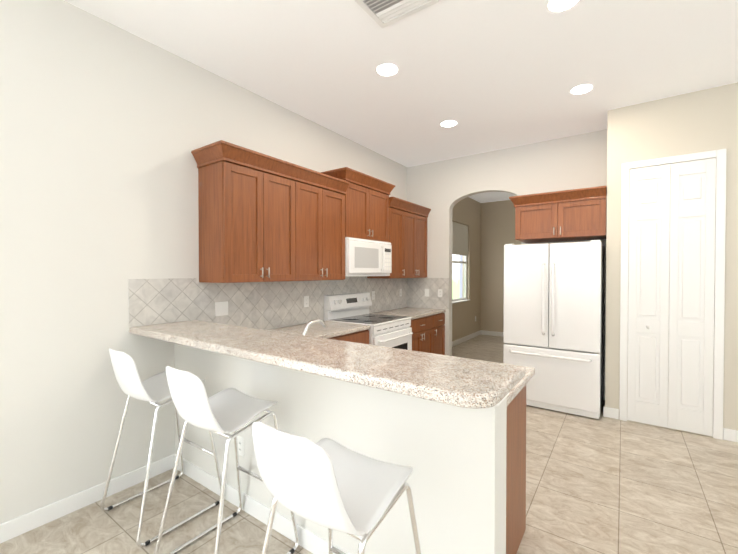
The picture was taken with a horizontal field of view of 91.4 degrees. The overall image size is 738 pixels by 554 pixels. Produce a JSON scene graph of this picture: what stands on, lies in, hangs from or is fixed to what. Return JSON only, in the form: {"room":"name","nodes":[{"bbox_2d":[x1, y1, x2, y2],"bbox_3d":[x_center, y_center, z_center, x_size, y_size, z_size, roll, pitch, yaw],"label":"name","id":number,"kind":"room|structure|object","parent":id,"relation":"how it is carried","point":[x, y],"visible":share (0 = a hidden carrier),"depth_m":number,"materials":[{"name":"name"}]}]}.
{"room":"kitchen","nodes":[
{"label":"kitchen","id":0,"kind":"room"},
{"bbox_2d":[0,0,480,523],"bbox_3d":[-0.925,-0.126,3.519,0.150,3.050,12.300,1,1,35],"label":"wall","id":1,"kind":"structure","parent":0,"point":[106,128],"depth_m":2.26,"materials":[{"name":"white paint"}]},
{"bbox_2d":[0,455,171,543],"bbox_3d":[-2.876,1.387,0.631,0.016,0.100,5.000,1,1,35],"label":"baseboard","id":2,"kind":"structure","parent":1,"relation":"attached to","point":[10,529],"depth_m":2.18,"materials":[{"name":"white wood"}]},
{"bbox_2d":[215,301,227,315],"bbox_3d":[-1.211,0.261,2.967,0.008,0.114,0.116,1,1,35],"label":"outlet","id":3,"kind":"object","parent":1,"relation":"attached to","point":[221,308],"depth_m":2.96,"materials":[{"name":"white plastic"}]},
{"bbox_2d":[195,152,302,282],"bbox_3d":[-0.971,-0.425,3.019,0.341,0.927,0.756,1,1,35],"label":"upper cabinet","id":4,"kind":"object","parent":1,"relation":"attached to","point":[264,218],"depth_m":2.80,"materials":[{"name":"brown wood"}]},
{"bbox_2d":[128,276,448,328],"bbox_3d":[-0.237,0.237,3.779,0.680,0.482,3.810,1,1,35],"label":"backsplash","id":5,"kind":"structure","parent":1,"relation":"attached to","point":[262,305],"depth_m":3.31,"materials":[{"name":"tile"}]},
{"bbox_2d":[304,296,308,306],"bbox_3d":[-0.652,0.257,3.760,0.007,0.114,0.070,1,1,35],"label":"outlet","id":6,"kind":"object","parent":1,"relation":"attached to","point":[306,298],"depth_m":3.76,"materials":[{"name":"white plastic"}]},
{"bbox_2d":[303,176,346,280],"bbox_3d":[-0.602,-0.432,3.541,0.341,0.927,0.755,1,1,35],"label":"upper cabinet","id":7,"kind":"object","parent":1,"relation":"attached to","point":[324,205],"depth_m":3.48,"materials":[{"name":"brown wood"}]},
{"bbox_2d":[323,176,394,235],"bbox_3d":[-0.117,-0.736,4.184,0.387,0.625,0.854,1,1,35],"label":"upper cabinet","id":8,"kind":"object","parent":1,"relation":"attached to","point":[370,208],"depth_m":4.06,"materials":[{"name":"brown wood"}]},
{"bbox_2d":[345,237,391,276],"bbox_3d":[-0.096,-0.215,4.176,0.422,0.412,0.846,1,1,35],"label":"microwave","id":9,"kind":"object","parent":8,"relation":"attached to","point":[364,256],"depth_m":4.01,"materials":[{"name":"white plastic"}]},
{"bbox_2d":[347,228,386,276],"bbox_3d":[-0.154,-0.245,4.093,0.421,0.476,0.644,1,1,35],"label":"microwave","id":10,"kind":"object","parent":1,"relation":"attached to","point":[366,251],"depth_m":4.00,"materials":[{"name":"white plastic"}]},
{"bbox_2d":[367,204,406,278],"bbox_3d":[0.231,-0.447,4.721,0.341,0.927,0.413,1,1,35],"label":"upper cabinet","id":11,"kind":"object","parent":1,"relation":"attached to","point":[400,212],"depth_m":4.69,"materials":[{"name":"brown wood"}]},
{"bbox_2d":[387,236,394,275],"bbox_3d":[0.073,-0.250,4.450,0.380,0.476,0.202,1,1,35],"label":"upper cabinet","id":12,"kind":"object","parent":1,"relation":"attached to","point":[390,239],"depth_m":4.42,"materials":[{"name":"brown wood"}]},
{"bbox_2d":[407,208,426,277],"bbox_3d":[0.504,-0.452,5.107,0.341,0.927,0.765,1,1,35],"label":"upper cabinet","id":13,"kind":"object","parent":1,"relation":"attached to","point":[416,221],"depth_m":5.04,"materials":[{"name":"brown wood"}]},
{"bbox_2d":[452,221,469,303],"bbox_3d":[1.763,-0.292,7.306,0.170,1.615,1.230,1,1,35],"label":"window","id":14,"kind":"structure","parent":1,"relation":"in","point":[459,239],"depth_m":7.45,"materials":[{"name":"white"}]},
{"bbox_2d":[452,331,479,345],"bbox_3d":[1.632,1.305,7.015,0.016,0.100,3.370,1,1,35],"label":"baseboard","id":15,"kind":"structure","parent":1,"relation":"attached to","point":[458,341],"depth_m":7.56,"materials":[{"name":"white wood"}]},
{"bbox_2d":[0,335,737,553],"bbox_3d":[1.546,1.472,1.795,6.500,0.100,12.400,1,1,35],"label":"floor","id":16,"kind":"structure","parent":0,"point":[602,484],"depth_m":2.23,"materials":[{"name":"tile"}]},
{"bbox_2d":[100,348,221,546],"bbox_3d":[-1.262,0.909,2.205,0.509,1.014,0.513,1,1,35],"label":"stool","id":17,"kind":"object","parent":16,"relation":"on","point":[154,390],"visible":0.71,"depth_m":2.05,"materials":[{"name":"white plastic"}]},
{"bbox_2d":[154,366,298,553],"bbox_3d":[-0.715,0.914,1.819,0.509,1.014,0.513,1,1,35],"label":"stool","id":18,"kind":"object","parent":16,"relation":"on","point":[225,412],"visible":1,"depth_m":1.72,"materials":[{"name":"white plastic"}]},
{"bbox_2d":[129,320,525,553],"bbox_3d":[-0.499,0.881,1.925,2.400,1.078,0.465,1,1,35],"label":"breakfast bar","id":19,"kind":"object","parent":16,"relation":"on","point":[437,423],"depth_m":1.56,"materials":[{"name":"white paint"}]},
{"bbox_2d":[237,436,243,456],"bbox_3d":[-0.789,1.037,2.210,0.070,0.114,0.007,1,1,35],"label":"outlet","id":20,"kind":"object","parent":19,"relation":"attached to","point":[240,440],"depth_m":2.20,"materials":[{"name":"white plastic"}]},
{"bbox_2d":[172,454,349,553],"bbox_3d":[-0.474,1.369,1.990,2.313,0.100,0.016,1,1,35],"label":"baseboard","id":21,"kind":"structure","parent":19,"relation":"attached to","point":[312,542],"depth_m":2.10,"materials":[{"name":"white wood"}]},
{"bbox_2d":[252,421,420,553],"bbox_3d":[-0.102,0.922,1.196,0.509,1.014,0.513,1,1,35],"label":"stool","id":22,"kind":"object","parent":16,"relation":"on","point":[331,485],"visible":1,"depth_m":1.04,"materials":[{"name":"white plastic"}]},
{"bbox_2d":[328,327,369,342],"bbox_3d":[-0.475,0.962,3.485,0.618,0.875,0.792,1,1,35],"label":"base cabinet","id":23,"kind":"object","parent":16,"relation":"on","point":[356,336],"depth_m":3.45,"materials":[{"name":"brown wood"}]},
{"bbox_2d":[268,319,369,338],"bbox_3d":[-0.470,0.505,3.477,0.628,0.040,0.792,1,1,35],"label":"countertop","id":24,"kind":"structure","parent":23,"relation":"on","point":[322,328],"depth_m":3.34,"materials":[{"name":"beige stone"}]},
{"bbox_2d":[324,292,412,349],"bbox_3d":[0.030,0.797,4.096,0.734,1.190,0.791,1,1,35],"label":"range","id":25,"kind":"object","parent":16,"relation":"on","point":[392,331],"visible":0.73,"depth_m":4.03,"materials":[{"name":"white metal"}]},
{"bbox_2d":[410,315,435,350],"bbox_3d":[0.428,0.946,4.763,0.618,0.875,0.752,1,1,35],"label":"base cabinet","id":26,"kind":"object","parent":16,"relation":"on","point":[427,326],"depth_m":4.63,"materials":[{"name":"brown wood"}]},
{"bbox_2d":[369,307,443,318],"bbox_3d":[0.529,0.487,4.892,0.628,0.040,1.092,1,1,35],"label":"countertop","id":27,"kind":"structure","parent":26,"relation":"on","point":[413,312],"depth_m":4.76,"materials":[{"name":"beige stone"}]},
{"bbox_2d":[436,311,445,354],"bbox_3d":[0.707,0.941,5.158,0.618,0.875,0.459,1,1,35],"label":"base cabinet","id":28,"kind":"object","parent":16,"relation":"on","point":[440,315],"depth_m":5.06,"materials":[{"name":"brown wood"}]},
{"bbox_2d":[506,387,525,553],"bbox_3d":[0.021,0.979,2.235,1.654,0.875,0.641,1,1,35],"label":"base cabinet","id":29,"kind":"object","parent":16,"relation":"on","point":[516,414],"depth_m":1.83,"materials":[{"name":"brown wood"}]},
{"bbox_2d":[278,331,534,410],"bbox_3d":[-0.205,0.519,2.399,2.304,0.040,0.663,1,1,35],"label":"countertop","id":30,"kind":"structure","parent":29,"relation":"on","point":[530,371],"depth_m":1.82,"materials":[{"name":"beige stone"}]},
{"bbox_2d":[302,319,325,334],"bbox_3d":[-0.333,0.388,2.307,0.115,0.225,0.234,1,1,35],"label":"faucet","id":31,"kind":"object","parent":30,"relation":"on","point":[320,321],"depth_m":2.30,"materials":[{"name":"silver metal"}]},
{"bbox_2d":[503,240,603,418],"bbox_3d":[2.047,0.513,4.001,0.910,1.760,0.778,1,1,35],"label":"fridge","id":32,"kind":"object","parent":16,"relation":"on","point":[553,310],"visible":0.85,"depth_m":3.69,"materials":[{"name":"white metal"}]},
{"bbox_2d":[64,0,737,202],"bbox_3d":[1.546,-1.678,1.754,6.500,0.100,12.400,1,1,35],"label":"ceiling","id":33,"kind":"structure","parent":0,"point":[489,75],"depth_m":2.72,"materials":[{"name":"white paint"}]},
{"bbox_2d":[375,64,398,76],"bbox_3d":[0.144,-1.639,2.855,0.189,0.006,0.189,0,1,-4],"label":"recessed light","id":34,"kind":"object","parent":33,"relation":"in","point":[384,70],"depth_m":2.86,"materials":[{"name":"white"}]},
{"bbox_2d":[354,0,438,28],"bbox_3d":[0.163,-1.627,2.119,0.400,0.012,0.300,1,1,35],"label":"ceiling vent","id":35,"kind":"object","parent":33,"relation":"in","point":[382,14],"visible":1,"depth_m":2.18,"materials":[{"name":"white metal"}]},
{"bbox_2d":[440,121,457,127],"bbox_3d":[0.863,-1.652,3.890,0.189,0.006,0.189,0,1,-4],"label":"recessed light","id":36,"kind":"object","parent":33,"relation":"in","point":[446,124],"depth_m":3.90,"materials":[{"name":"white"}]},
{"bbox_2d":[546,0,580,13],"bbox_3d":[1.151,-1.630,2.132,0.189,0.006,0.189,0,1,-4],"label":"recessed light","id":37,"kind":"object","parent":33,"relation":"in","point":[552,6],"depth_m":2.16,"materials":[{"name":"white"}]},
{"bbox_2d":[569,84,593,94],"bbox_3d":[1.864,-1.643,3.159,0.189,0.006,0.189,0,1,29],"label":"recessed light","id":38,"kind":"object","parent":33,"relation":"in","point":[582,89],"depth_m":3.16,"materials":[{"name":"white"}]},
{"bbox_2d":[480,200,520,331],"bbox_3d":[3.571,-0.180,7.763,2.300,3.050,0.120,1,1,35],"label":"wall","id":39,"kind":"structure","parent":0,"point":[497,226],"depth_m":8.20,"materials":[{"name":"beige paint"}]},
{"bbox_2d":[480,330,502,336],"bbox_3d":[3.463,1.295,7.776,2.070,0.100,0.013,1,1,35],"label":"baseboard","id":40,"kind":"structure","parent":39,"relation":"attached to","point":[492,333],"depth_m":8.24,"materials":[{"name":"white wood"}]},
{"bbox_2d":[407,129,606,399],"bbox_3d":[1.669,-0.142,4.834,2.570,3.050,0.120,1,1,35],"label":"wall","id":41,"kind":"structure","parent":0,"point":[440,189],"depth_m":4.72,"materials":[{"name":"white paint"}]},
{"bbox_2d":[425,289,428,296],"bbox_3d":[0.856,0.231,5.325,0.070,0.114,0.008,1,1,35],"label":"outlet","id":42,"kind":"object","parent":41,"relation":"attached to","point":[426,290],"depth_m":5.32,"materials":[{"name":"white plastic"}]},
{"bbox_2d":[438,289,441,296],"bbox_3d":[1.027,0.232,5.204,0.070,0.114,0.007,1,1,35],"label":"outlet","id":43,"kind":"object","parent":41,"relation":"attached to","point":[439,290],"depth_m":5.20,"materials":[{"name":"white plastic"}]},
{"bbox_2d":[509,186,606,242],"bbox_3d":[2.131,-0.665,4.057,0.920,0.485,0.599,1,1,35],"label":"upper cabinet","id":44,"kind":"object","parent":41,"relation":"attached to","point":[580,214],"visible":0.96,"depth_m":3.83,"materials":[{"name":"brown wood"}]},
{"bbox_2d":[605,82,737,436],"bbox_3d":[3.961,-0.117,2.879,3.430,3.050,0.670,1,1,35],"label":"wall","id":45,"kind":"structure","parent":0,"point":[697,121],"depth_m":3.28,"materials":[{"name":"beige paint"}]},
{"bbox_2d":[619,149,726,439],"bbox_3d":[2.750,0.151,3.301,0.734,2.502,0.044,1,1,35],"label":"door","id":46,"kind":"structure","parent":45,"relation":"attached to","point":[677,300],"depth_m":3.29,"materials":[{"name":"white wood"}]},
{"bbox_2d":[723,428,737,441],"bbox_3d":[4.100,1.364,2.380,2.545,0.100,0.016,1,1,35],"label":"baseboard","id":47,"kind":"structure","parent":45,"relation":"attached to","point":[728,434],"depth_m":3.08,"materials":[{"name":"white wood"}]},
{"label":"outside","id":48,"kind":"structure","parent":0,"visible":0},
{"bbox_2d":[452,254,459,298],"bbox_3d":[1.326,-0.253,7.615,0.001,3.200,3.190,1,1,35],"label":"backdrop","id":49,"kind":"structure","parent":48,"point":[455,280],"depth_m":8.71,"materials":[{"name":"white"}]}
]}

